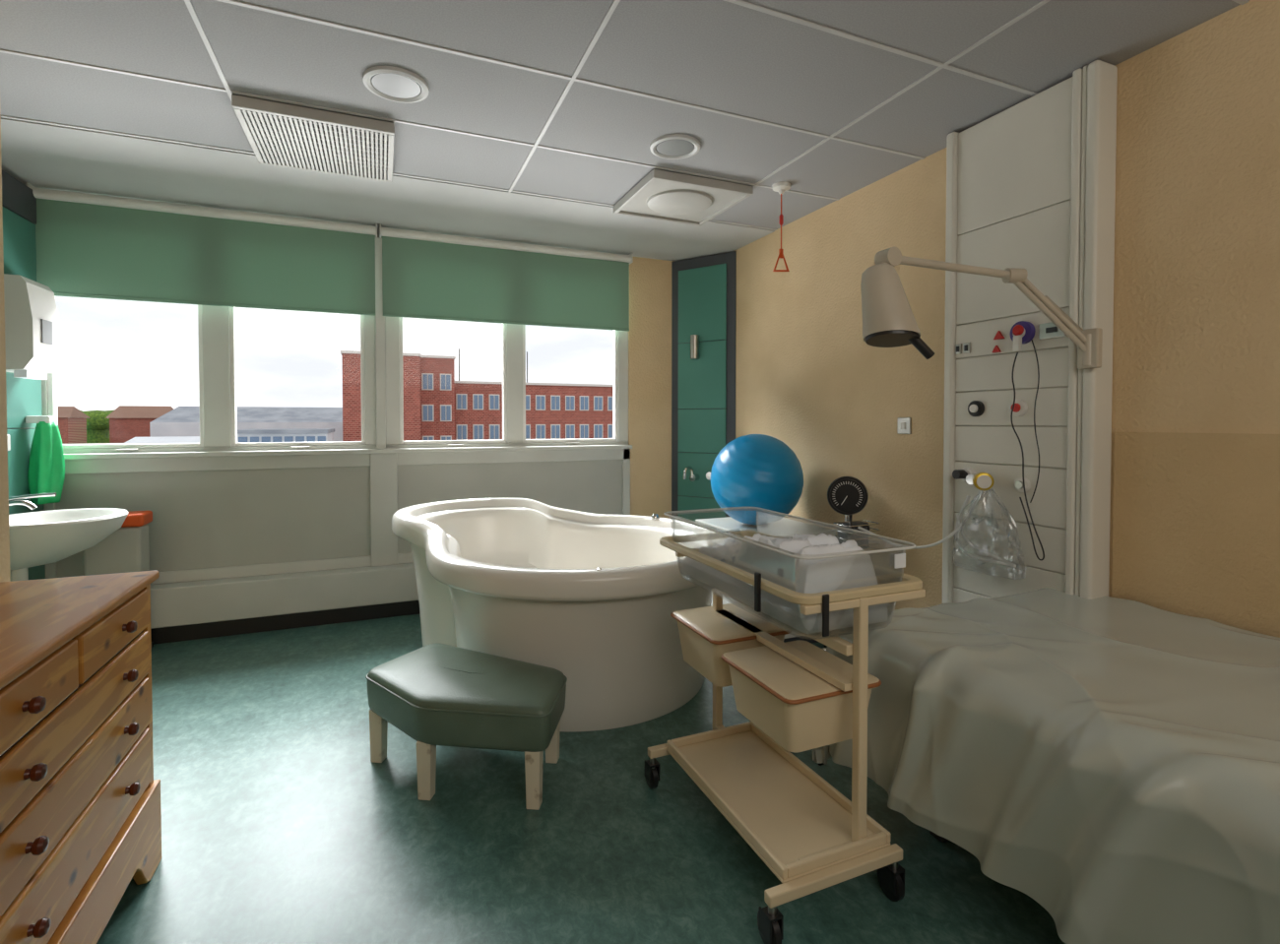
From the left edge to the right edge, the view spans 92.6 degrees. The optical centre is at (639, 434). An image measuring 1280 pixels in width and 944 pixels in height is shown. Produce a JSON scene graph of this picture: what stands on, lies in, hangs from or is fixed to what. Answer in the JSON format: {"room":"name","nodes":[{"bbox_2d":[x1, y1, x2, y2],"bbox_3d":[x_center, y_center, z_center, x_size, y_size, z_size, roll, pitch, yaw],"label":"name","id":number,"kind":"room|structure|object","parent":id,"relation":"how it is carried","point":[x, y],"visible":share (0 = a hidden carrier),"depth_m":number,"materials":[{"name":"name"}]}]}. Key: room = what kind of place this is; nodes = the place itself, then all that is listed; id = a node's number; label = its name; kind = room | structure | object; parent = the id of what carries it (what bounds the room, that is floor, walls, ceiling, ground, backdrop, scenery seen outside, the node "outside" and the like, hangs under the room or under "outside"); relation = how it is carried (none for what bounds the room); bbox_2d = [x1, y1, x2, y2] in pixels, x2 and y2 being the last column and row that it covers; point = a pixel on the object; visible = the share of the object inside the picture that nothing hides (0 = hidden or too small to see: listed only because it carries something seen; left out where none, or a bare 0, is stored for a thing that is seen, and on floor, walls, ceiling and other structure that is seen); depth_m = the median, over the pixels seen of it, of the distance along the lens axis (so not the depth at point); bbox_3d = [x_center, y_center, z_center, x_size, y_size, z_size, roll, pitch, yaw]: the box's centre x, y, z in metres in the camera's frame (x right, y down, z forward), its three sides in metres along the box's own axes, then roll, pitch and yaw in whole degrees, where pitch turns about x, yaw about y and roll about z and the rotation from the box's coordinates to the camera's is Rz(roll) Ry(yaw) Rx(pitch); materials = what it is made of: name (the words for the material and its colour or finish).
{"room":"hospital room","nodes":[
{"label":"hospital room","id":0,"kind":"room"},
{"bbox_2d":[0,115,10,582],"bbox_3d":[-1.168,0.002,-0.087,0.120,2.600,4.190,-1,1,-23],"label":"wall","id":1,"kind":"structure","parent":0,"point":[5,572],"depth_m":1.85,"materials":[{"name":"paint"}]},
{"bbox_2d":[55,227,622,577],"bbox_3d":[-1.763,-0.088,4.188,3.580,2.600,0.150,-1,1,-23],"label":"wall","id":2,"kind":"structure","parent":0,"point":[202,519],"depth_m":3.91,"materials":[{"name":"white paint"}]},
{"bbox_2d":[1,169,36,224],"bbox_3d":[-3.129,-1.233,2.858,0.045,0.175,1.150,-1,1,-23],"label":"trim","id":3,"kind":"structure","parent":2,"relation":"attached to","point":[17,197],"depth_m":3.19,"materials":[{"name":"laminate"}]},
{"bbox_2d":[2,206,45,579],"bbox_3d":[-3.130,0.050,2.879,0.040,2.380,1.140,-1,1,-23],"label":"wall panel","id":4,"kind":"object","parent":2,"relation":"attached to","point":[24,396],"visible":0.38,"depth_m":3.21,"materials":[{"name":"laminate"}]},
{"bbox_2d":[7,434,10,450],"bbox_3d":[-3.017,-0.039,2.833,0.128,0.240,0.110,-1,1,-23],"label":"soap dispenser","id":5,"kind":"object","parent":4,"relation":"attached to","point":[9,436],"visible":0.18,"depth_m":2.88,"materials":[{"name":"white plastic"}]},
{"bbox_2d":[3,273,61,380],"bbox_3d":[-3.135,-0.536,3.136,0.156,0.500,0.280,-1,1,-23],"label":"paper towel dispenser","id":6,"kind":"object","parent":4,"relation":"attached to","point":[32,322],"visible":1,"depth_m":3.04,"materials":[{"name":"white plastic"}]},
{"bbox_2d":[25,415,64,505],"bbox_3d":[-3.218,0.136,3.306,0.143,0.470,0.138,1,1,28],"label":"apron","id":7,"kind":"object","parent":4,"relation":"attached to","point":[46,466],"visible":0.95,"depth_m":3.27,"materials":[{"name":"green plastic"}]},
{"bbox_2d":[8,492,128,581],"bbox_3d":[-2.846,0.582,2.978,0.549,0.596,0.580,-1,1,-23],"label":"basin","id":8,"kind":"object","parent":4,"relation":"attached to","point":[36,539],"visible":0.68,"depth_m":2.89,"materials":[{"name":"white ceramic"}]},
{"bbox_2d":[8,492,56,510],"bbox_3d":[-2.940,0.325,2.933,0.214,0.081,0.024,-1,1,-23],"label":"tap","id":9,"kind":"object","parent":8,"relation":"on","point":[13,500],"depth_m":2.93,"materials":[{"name":"silver metal"}]},
{"bbox_2d":[25,182,377,316],"bbox_3d":[-2.540,-1.074,3.703,1.745,0.596,0.100,-1,1,-23],"label":"roller blind","id":10,"kind":"object","parent":2,"relation":"attached to","point":[89,245],"visible":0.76,"depth_m":3.65,"materials":[{"name":"green fabric"}]},
{"bbox_2d":[41,305,376,453],"bbox_3d":[-2.597,-0.595,3.800,1.750,1.410,0.075,-1,1,-23],"label":"frame","id":11,"kind":"object","parent":2,"relation":"attached to","point":[215,319],"visible":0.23,"depth_m":3.77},
{"bbox_2d":[150,563,418,629],"bbox_3d":[-1.706,1.000,4.077,3.580,0.230,0.140,-1,1,-23],"label":"radiator","id":12,"kind":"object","parent":2,"relation":"attached to","point":[241,598],"depth_m":3.78,"materials":[{"name":"white metal"}]},
{"bbox_2d":[150,600,420,644],"bbox_3d":[-1.712,1.165,4.095,3.580,0.100,0.110,-1,1,-23],"label":"baseboard","id":13,"kind":"structure","parent":2,"relation":"attached to","point":[180,633],"depth_m":3.81,"materials":[{"name":"black rubber"}]},
{"bbox_2d":[41,448,630,584],"bbox_3d":[-1.728,0.606,4.120,3.580,1.015,0.030,-1,1,-23],"label":"trim","id":14,"kind":"structure","parent":2,"relation":"attached to","point":[383,467],"depth_m":4.05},
{"bbox_2d":[47,296,632,459],"bbox_3d":[-1.749,-0.569,4.146,3.580,1.395,0.220,-1,1,-23],"label":"window","id":15,"kind":"structure","parent":2,"relation":"in","point":[586,447],"depth_m":3.99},
{"bbox_2d":[116,448,138,450],"bbox_3d":[-3.000,0.093,3.581,0.100,0.012,0.012,-1,1,-23],"label":"lever","id":16,"kind":"object","parent":15,"relation":"on","point":[117,449],"visible":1,"depth_m":3.58,"materials":[{"name":"metal"}]},
{"bbox_2d":[380,223,633,331],"bbox_3d":[-0.899,-1.088,4.397,1.787,0.596,0.100,-1,1,-23],"label":"roller blind","id":17,"kind":"object","parent":15,"relation":"attached to","point":[425,275],"visible":1,"depth_m":4.35,"materials":[{"name":"green fabric"}]},
{"bbox_2d":[375,237,385,448],"bbox_3d":[-1.762,-0.605,4.150,0.060,1.405,0.160,-1,1,-23],"label":"trim","id":18,"kind":"structure","parent":2,"relation":"attached to","point":[379,318],"depth_m":4.08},
{"bbox_2d":[0,117,774,260],"bbox_3d":[-1.232,-1.376,3.778,4.260,0.006,0.970,-1,1,-23],"label":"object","id":19,"kind":"structure","parent":2,"relation":"attached to","point":[39,155],"depth_m":3.52,"materials":[{"name":"paint"}]},
{"bbox_2d":[384,316,628,448],"bbox_3d":[-0.921,-0.610,4.510,1.770,1.410,0.075,-1,1,-23],"label":"frame","id":20,"kind":"object","parent":2,"relation":"attached to","point":[514,333],"visible":0.46,"depth_m":4.47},
{"bbox_2d":[96,613,1065,943],"bbox_3d":[-0.257,1.319,1.494,4.570,0.100,6.400,-1,1,-23],"label":"floor","id":21,"kind":"structure","parent":0,"point":[280,825],"depth_m":1.89,"materials":[{"name":"green laminate"}]},
{"bbox_2d":[0,571,161,943],"bbox_3d":[-1.422,0.842,1.281,0.457,0.862,0.985,-1,1,-23],"label":"dresser","id":22,"kind":"object","parent":21,"relation":"on","point":[81,809],"visible":1,"depth_m":1.36,"materials":[{"name":"brown wood"}]},
{"bbox_2d":[82,511,153,647],"bbox_3d":[-2.889,0.834,3.379,0.280,0.790,0.202,-1,1,-23],"label":"pedal bin","id":23,"kind":"object","parent":21,"relation":"on","point":[126,549],"visible":0.18,"depth_m":3.34,"materials":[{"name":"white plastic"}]},
{"bbox_2d":[365,643,567,810],"bbox_3d":[-0.642,1.072,2.283,0.825,0.361,0.455,1,1,27],"label":"footstool","id":24,"kind":"object","parent":21,"relation":"on","point":[435,694],"visible":1,"depth_m":2.13,"materials":[{"name":"green leather"}]},
{"bbox_2d":[391,498,714,731],"bbox_3d":[-0.395,0.828,3.259,1.698,0.807,1.816,-1,1,-23],"label":"bathtub","id":25,"kind":"object","parent":21,"relation":"on","point":[591,599],"visible":0.81,"depth_m":2.63,"materials":[{"name":"ceramic"}]},
{"bbox_2d":[695,516,818,643],"bbox_3d":[0.749,0.891,3.790,0.591,0.660,0.680,-1,1,-23],"label":"base cabinet","id":26,"kind":"object","parent":21,"relation":"on","point":[725,524],"visible":0.02,"depth_m":3.73,"materials":[{"name":"white plastic"}]},
{"bbox_2d":[695,516,756,530],"bbox_3d":[0.756,0.576,3.786,0.575,0.030,0.680,-1,1,-23],"label":"countertop","id":27,"kind":"structure","parent":26,"relation":"on","point":[725,524],"depth_m":3.80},
{"bbox_2d":[710,434,803,525],"bbox_3d":[0.717,0.279,3.764,0.562,0.560,0.562,-1,1,-23],"label":"exercise ball","id":28,"kind":"object","parent":27,"relation":"on","point":[760,471],"visible":0.88,"depth_m":3.56,"materials":[{"name":"blue rubber"}]},
{"bbox_2d":[644,507,925,943],"bbox_3d":[0.397,0.784,2.017,0.579,0.948,0.966,-1,1,-23],"label":"trolley","id":29,"kind":"object","parent":21,"relation":"on","point":[800,577],"visible":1,"depth_m":1.77,"materials":[{"name":"plastic"}]},
{"bbox_2d":[667,721,890,883],"bbox_3d":[0.391,1.105,1.916,0.355,0.040,0.680,-1,1,-23],"label":"tray","id":30,"kind":"object","parent":29,"relation":"on","point":[799,824],"depth_m":1.84,"materials":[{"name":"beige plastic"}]},
{"bbox_2d":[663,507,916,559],"bbox_3d":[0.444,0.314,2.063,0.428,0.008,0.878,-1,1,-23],"label":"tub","id":31,"kind":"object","parent":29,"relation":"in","point":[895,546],"depth_m":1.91,"materials":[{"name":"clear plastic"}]},
{"bbox_2d":[668,509,912,639],"bbox_3d":[0.444,0.431,2.065,0.420,0.241,0.870,-1,1,-23],"label":"tub","id":32,"kind":"object","parent":29,"relation":"in","point":[799,560],"depth_m":1.76,"materials":[{"name":"clear plastic"}]},
{"bbox_2d":[754,572,829,637],"bbox_3d":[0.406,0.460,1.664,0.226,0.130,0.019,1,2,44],"label":"tub","id":33,"kind":"object","parent":29,"relation":"in","point":[791,605],"depth_m":1.68,"materials":[{"name":"plastic"}]},
{"bbox_2d":[746,533,862,607],"bbox_3d":[0.512,0.394,1.902,0.300,0.162,0.378,-1,1,-23],"label":"folded blanket","id":34,"kind":"object","parent":29,"relation":"on","point":[811,576],"depth_m":1.75,"materials":[{"name":"white fabric"}]},
{"bbox_2d":[822,476,879,650],"bbox_3d":[1.118,0.726,3.328,0.305,1.009,0.323,-1,1,-23],"label":"monitor","id":35,"kind":"object","parent":21,"relation":"on","point":[848,496],"visible":0.45,"depth_m":3.24,"materials":[{"name":"plastic"}]},
{"bbox_2d":[832,519,879,531],"bbox_3d":[1.145,0.542,3.233,0.226,0.146,0.126,-1,1,-23],"label":"basket","id":36,"kind":"object","parent":35,"relation":"on","point":[850,524],"depth_m":3.22,"materials":[{"name":"silver metal"}]},
{"bbox_2d":[812,587,1279,943],"bbox_3d":[1.497,0.932,1.316,1.131,0.682,2.096,-1,1,-23],"label":"hospital bed","id":37,"kind":"object","parent":21,"relation":"on","point":[1113,764],"visible":0.85,"depth_m":1.42,"materials":[{"name":"grey fabric"}]},
{"bbox_2d":[0,0,1249,229],"bbox_3d":[-0.257,-1.380,1.437,4.570,0.100,6.400,-1,1,-23],"label":"ceiling","id":38,"kind":"structure","parent":0,"point":[722,55],"depth_m":2.26,"materials":[{"name":"tile"}]},
{"bbox_2d":[231,94,394,182],"bbox_3d":[-1.456,-1.331,2.809,0.600,0.045,0.600,-1,1,-23],"label":"ceiling vent","id":39,"kind":"object","parent":38,"relation":"attached to","point":[283,135],"depth_m":2.72,"materials":[{"name":"white metal"}]},
{"bbox_2d":[362,65,429,103],"bbox_3d":[-0.938,-1.342,2.355,0.240,0.016,0.240,-1,1,-23],"label":"recessed light","id":40,"kind":"object","parent":38,"relation":"in","point":[394,84],"visible":1,"depth_m":2.34,"materials":[{"name":"white plastic"}]},
{"bbox_2d":[371,72,420,98],"bbox_3d":[-0.938,-1.344,2.355,0.176,0.012,0.176,-1,1,-23],"label":"diffuser","id":41,"kind":"object","parent":40,"relation":"attached to","point":[383,85],"depth_m":2.35,"materials":[{"name":"white plastic"}]},
{"bbox_2d":[0,0,1248,230],"bbox_3d":[-0.048,-1.318,0.984,4.260,0.005,5.100,-1,1,-23],"label":"trim","id":42,"kind":"structure","parent":38,"relation":"attached to","point":[188,3],"depth_m":2.34,"materials":[{"name":"white metal"}]},
{"bbox_2d":[649,133,701,159],"bbox_3d":[0.166,-1.353,2.888,0.240,0.016,0.240,-1,1,-23],"label":"recessed light","id":43,"kind":"object","parent":38,"relation":"in","point":[673,146],"visible":1,"depth_m":2.87,"materials":[{"name":"white plastic"}]},
{"bbox_2d":[656,138,694,156],"bbox_3d":[0.166,-1.355,2.888,0.176,0.012,0.176,-1,1,-23],"label":"diffuser","id":44,"kind":"object","parent":43,"relation":"attached to","point":[665,147],"depth_m":2.88,"materials":[{"name":"white plastic"}]},
{"bbox_2d":[612,169,753,226],"bbox_3d":[0.229,-1.342,3.523,0.600,0.052,0.600,-1,1,-23],"label":"ceiling vent","id":45,"kind":"object","parent":38,"relation":"in","point":[662,195],"depth_m":3.44,"materials":[{"name":"white plastic"}]},
{"bbox_2d":[771,181,790,271],"bbox_3d":[0.779,-1.133,3.369,0.100,0.475,0.100,-1,1,-23],"label":"pull cord","id":46,"kind":"object","parent":38,"relation":"hanging from","point":[781,187],"visible":1,"depth_m":3.36,"materials":[{"name":"red plastic"}]},
{"bbox_2d":[628,256,675,518],"bbox_3d":[0.198,-0.105,5.019,0.680,2.600,0.150,-1,1,-23],"label":"wall","id":47,"kind":"structure","parent":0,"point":[650,280],"depth_m":4.88,"materials":[{"name":"beige paint"}]},
{"bbox_2d":[734,0,1279,610],"bbox_3d":[1.774,-0.049,2.325,0.120,2.600,6.340,-1,1,-23],"label":"wall","id":48,"kind":"structure","parent":0,"point":[1196,333],"depth_m":2.21,"materials":[{"name":"beige paint"}]},
{"bbox_2d":[671,251,736,520],"bbox_3d":[0.436,-0.091,4.718,0.564,2.585,0.233,1,1,34],"label":"panel","id":49,"kind":"object","parent":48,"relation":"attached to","point":[703,288],"visible":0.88,"depth_m":4.78,"materials":[{"name":"green laminate"}]},
{"bbox_2d":[683,465,700,481],"bbox_3d":[0.392,0.307,4.750,0.186,0.123,0.137,-1,1,-23],"label":"tap","id":50,"kind":"object","parent":49,"relation":"on","point":[694,476],"depth_m":4.77,"materials":[{"name":"silver metal"}]},
{"bbox_2d":[690,334,699,359],"bbox_3d":[0.425,-0.680,4.769,0.064,0.180,0.064,1,2,45],"label":"wall light","id":51,"kind":"object","parent":49,"relation":"attached to","point":[694,339],"depth_m":4.74,"materials":[{"name":"metal"}]},
{"bbox_2d":[896,417,911,434],"bbox_3d":[1.355,-0.043,3.139,0.016,0.085,0.085,-1,1,-23],"label":"wall switch","id":52,"kind":"object","parent":48,"relation":"attached to","point":[904,426],"visible":1,"depth_m":3.13,"materials":[{"name":"plastic"}]},
{"bbox_2d":[857,60,1117,603],"bbox_3d":[1.351,-0.059,2.474,0.542,2.575,0.721,-1,1,-23],"label":"panel","id":53,"kind":"object","parent":48,"relation":"attached to","point":[1031,185],"visible":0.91,"depth_m":2.42,"materials":[{"name":"laminate"}]},
{"bbox_2d":[967,400,984,416],"bbox_3d":[1.453,-0.110,2.644,0.021,0.068,0.068,-1,1,-23],"label":"outlet","id":54,"kind":"object","parent":53,"relation":"attached to","point":[975,408],"depth_m":2.63,"materials":[{"name":"plastic"}]},
{"bbox_2d":[860,247,1102,369],"bbox_3d":[1.195,-0.433,2.104,0.896,0.397,0.180,0,1,-8],"label":"lamp","id":55,"kind":"object","parent":53,"relation":"attached to","point":[888,319],"visible":1,"depth_m":2.06,"materials":[{"name":"beige metal"}]},
{"bbox_2d":[952,489,1026,579],"bbox_3d":[1.431,0.397,2.529,0.132,0.349,0.344,-1,1,-23],"label":"bag","id":56,"kind":"object","parent":53,"relation":"attached to","point":[1010,527],"visible":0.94,"depth_m":2.50,"materials":[{"name":"clear plastic"}]},
{"bbox_2d":[1009,399,1027,416],"bbox_3d":[1.527,-0.107,2.469,0.021,0.068,0.068,-1,1,-23],"label":"outlet","id":57,"kind":"object","parent":53,"relation":"attached to","point":[1020,409],"depth_m":2.45,"materials":[{"name":"plastic"}]},
{"bbox_2d":[1010,320,1035,344],"bbox_3d":[1.530,-0.406,2.448,0.028,0.090,0.090,-1,1,-23],"label":"socket","id":58,"kind":"object","parent":53,"relation":"attached to","point":[1029,334],"depth_m":2.42,"materials":[{"name":"purple plastic"}]},
{"bbox_2d":[1111,432,1279,638],"bbox_3d":[2.323,0.651,0.881,0.006,1.262,2.985,-1,1,-23],"label":"wall panel","id":59,"kind":"object","parent":48,"relation":"attached to","point":[1196,516],"depth_m":2.01,"materials":[{"name":"paint"}]},
{"label":"outside","id":60,"kind":"structure","parent":0,"visible":0},
{"bbox_3d":[-52.250,10.813,123.647,240.000,0.200,252.000,-1,1,-23],"label":"ground","id":61,"kind":"structure","parent":60,"visible":0},
{"bbox_2d":[57,406,90,444],"bbox_3d":[-113.918,2.707,119.082,8.000,16.200,9.000,-1,1,-23],"label":"house","id":62,"kind":"structure","parent":61,"relation":"on","point":[72,422],"depth_m":118.64,"materials":[{"name":"red brick"}]},
{"bbox_2d":[62,443,123,445],"bbox_3d":[-47.947,6.610,49.266,16.200,11.320,12.150,-1,1,-23],"label":"brick block","id":63,"kind":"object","parent":61,"relation":"on","point":[76,443],"visible":0.02,"depth_m":54.69,"materials":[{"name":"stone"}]},
{"bbox_2d":[78,409,113,443],"bbox_3d":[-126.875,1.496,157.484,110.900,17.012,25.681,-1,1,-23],"label":"tree","id":64,"kind":"object","parent":61,"relation":"on","point":[97,425],"visible":0.05,"depth_m":148.48,"materials":[{"name":"green plant"}]},
{"bbox_2d":[105,405,173,443],"bbox_3d":[-107.228,2.220,132.768,11.000,16.600,9.000,-1,1,-23],"label":"house","id":65,"kind":"structure","parent":61,"relation":"on","point":[126,422],"depth_m":128.88,"materials":[{"name":"red brick"}]},
{"bbox_2d":[123,428,334,444],"bbox_3d":[-27.810,6.064,41.192,13.000,12.750,9.700,-1,1,-23],"label":"block","id":66,"kind":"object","parent":61,"relation":"on","point":[255,435],"visible":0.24,"depth_m":40.25,"materials":[{"name":"white"}]},
{"bbox_2d":[149,406,342,442],"bbox_3d":[-44.403,4.282,72.524,18.700,15.000,12.000,-1,1,-23],"label":"warehouse","id":67,"kind":"structure","parent":61,"relation":"on","point":[181,420],"depth_m":68.51,"materials":[{"name":"grey metal"}]},
{"bbox_2d":[341,353,420,441],"bbox_3d":[-24.084,2.753,57.202,5.800,18.700,16.000,-1,1,-23],"label":"facade","id":68,"kind":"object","parent":61,"relation":"on","point":[352,384],"visible":0.29,"depth_m":49.08,"materials":[{"name":"red brick"}]},
{"bbox_2d":[340,350,421,358],"bbox_3d":[-24.054,-6.704,56.934,6.000,0.220,16.150,-1,1,-23],"label":"coping","id":69,"kind":"object","parent":68,"relation":"on","point":[342,352],"visible":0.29,"depth_m":48.95,"materials":[{"name":"stone"}]},
{"bbox_2d":[419,357,454,441],"bbox_3d":[-20.674,2.527,60.813,3.100,19.000,12.000,-1,1,-23],"label":"facade","id":70,"kind":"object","parent":61,"relation":"on","point":[436,428],"visible":0.21,"depth_m":55.19,"materials":[{"name":"red brick"}]},
{"bbox_2d":[422,374,450,441],"bbox_3d":[-18.314,-0.506,55.178,2.350,9.700,0.100,-1,1,-23],"label":"window panes","id":71,"kind":"structure","parent":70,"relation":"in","point":[448,408],"depth_m":55.20,"materials":[{"name":"blue glass"}]},
{"bbox_2d":[420,354,455,359],"bbox_3d":[-20.644,-7.080,60.543,3.300,0.220,12.150,-1,1,-23],"label":"coping","id":72,"kind":"object","parent":70,"relation":"on","point":[430,356],"visible":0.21,"depth_m":55.01,"materials":[{"name":"stone"}]},
{"bbox_2d":[454,383,613,440],"bbox_3d":[-12.139,3.421,68.249,18.200,16.900,15.000,-1,1,-23],"label":"facade","id":73,"kind":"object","parent":61,"relation":"on","point":[470,416],"visible":0.14,"depth_m":61.19,"materials":[{"name":"red brick"}]},
{"bbox_2d":[454,381,613,386],"bbox_3d":[-12.110,-5.135,68.000,18.400,0.220,15.150,-1,1,-23],"label":"coping","id":74,"kind":"object","parent":73,"relation":"on","point":[466,382],"visible":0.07,"depth_m":61.01,"materials":[{"name":"stone"}]},
{"bbox_2d":[458,348,459,381],"bbox_3d":[-17.935,-6.673,60.694,0.092,3.600,0.092,0,1,0],"label":"mast","id":75,"kind":"object","parent":74,"relation":"on","point":[459,349],"visible":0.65,"depth_m":60.64,"materials":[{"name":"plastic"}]},
{"bbox_2d":[526,351,527,383],"bbox_3d":[-11.674,-6.728,63.345,0.092,3.600,0.092,0,1,0],"label":"mast","id":76,"kind":"object","parent":74,"relation":"on","point":[527,352],"visible":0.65,"depth_m":63.29,"materials":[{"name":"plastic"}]},
{"bbox_2d":[457,394,613,439],"bbox_3d":[-9.195,-0.182,61.219,17.483,7.200,0.100,-1,1,-23],"label":"window panes","id":77,"kind":"structure","parent":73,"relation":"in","point":[462,403],"depth_m":60.91,"materials":[{"name":"glass"}]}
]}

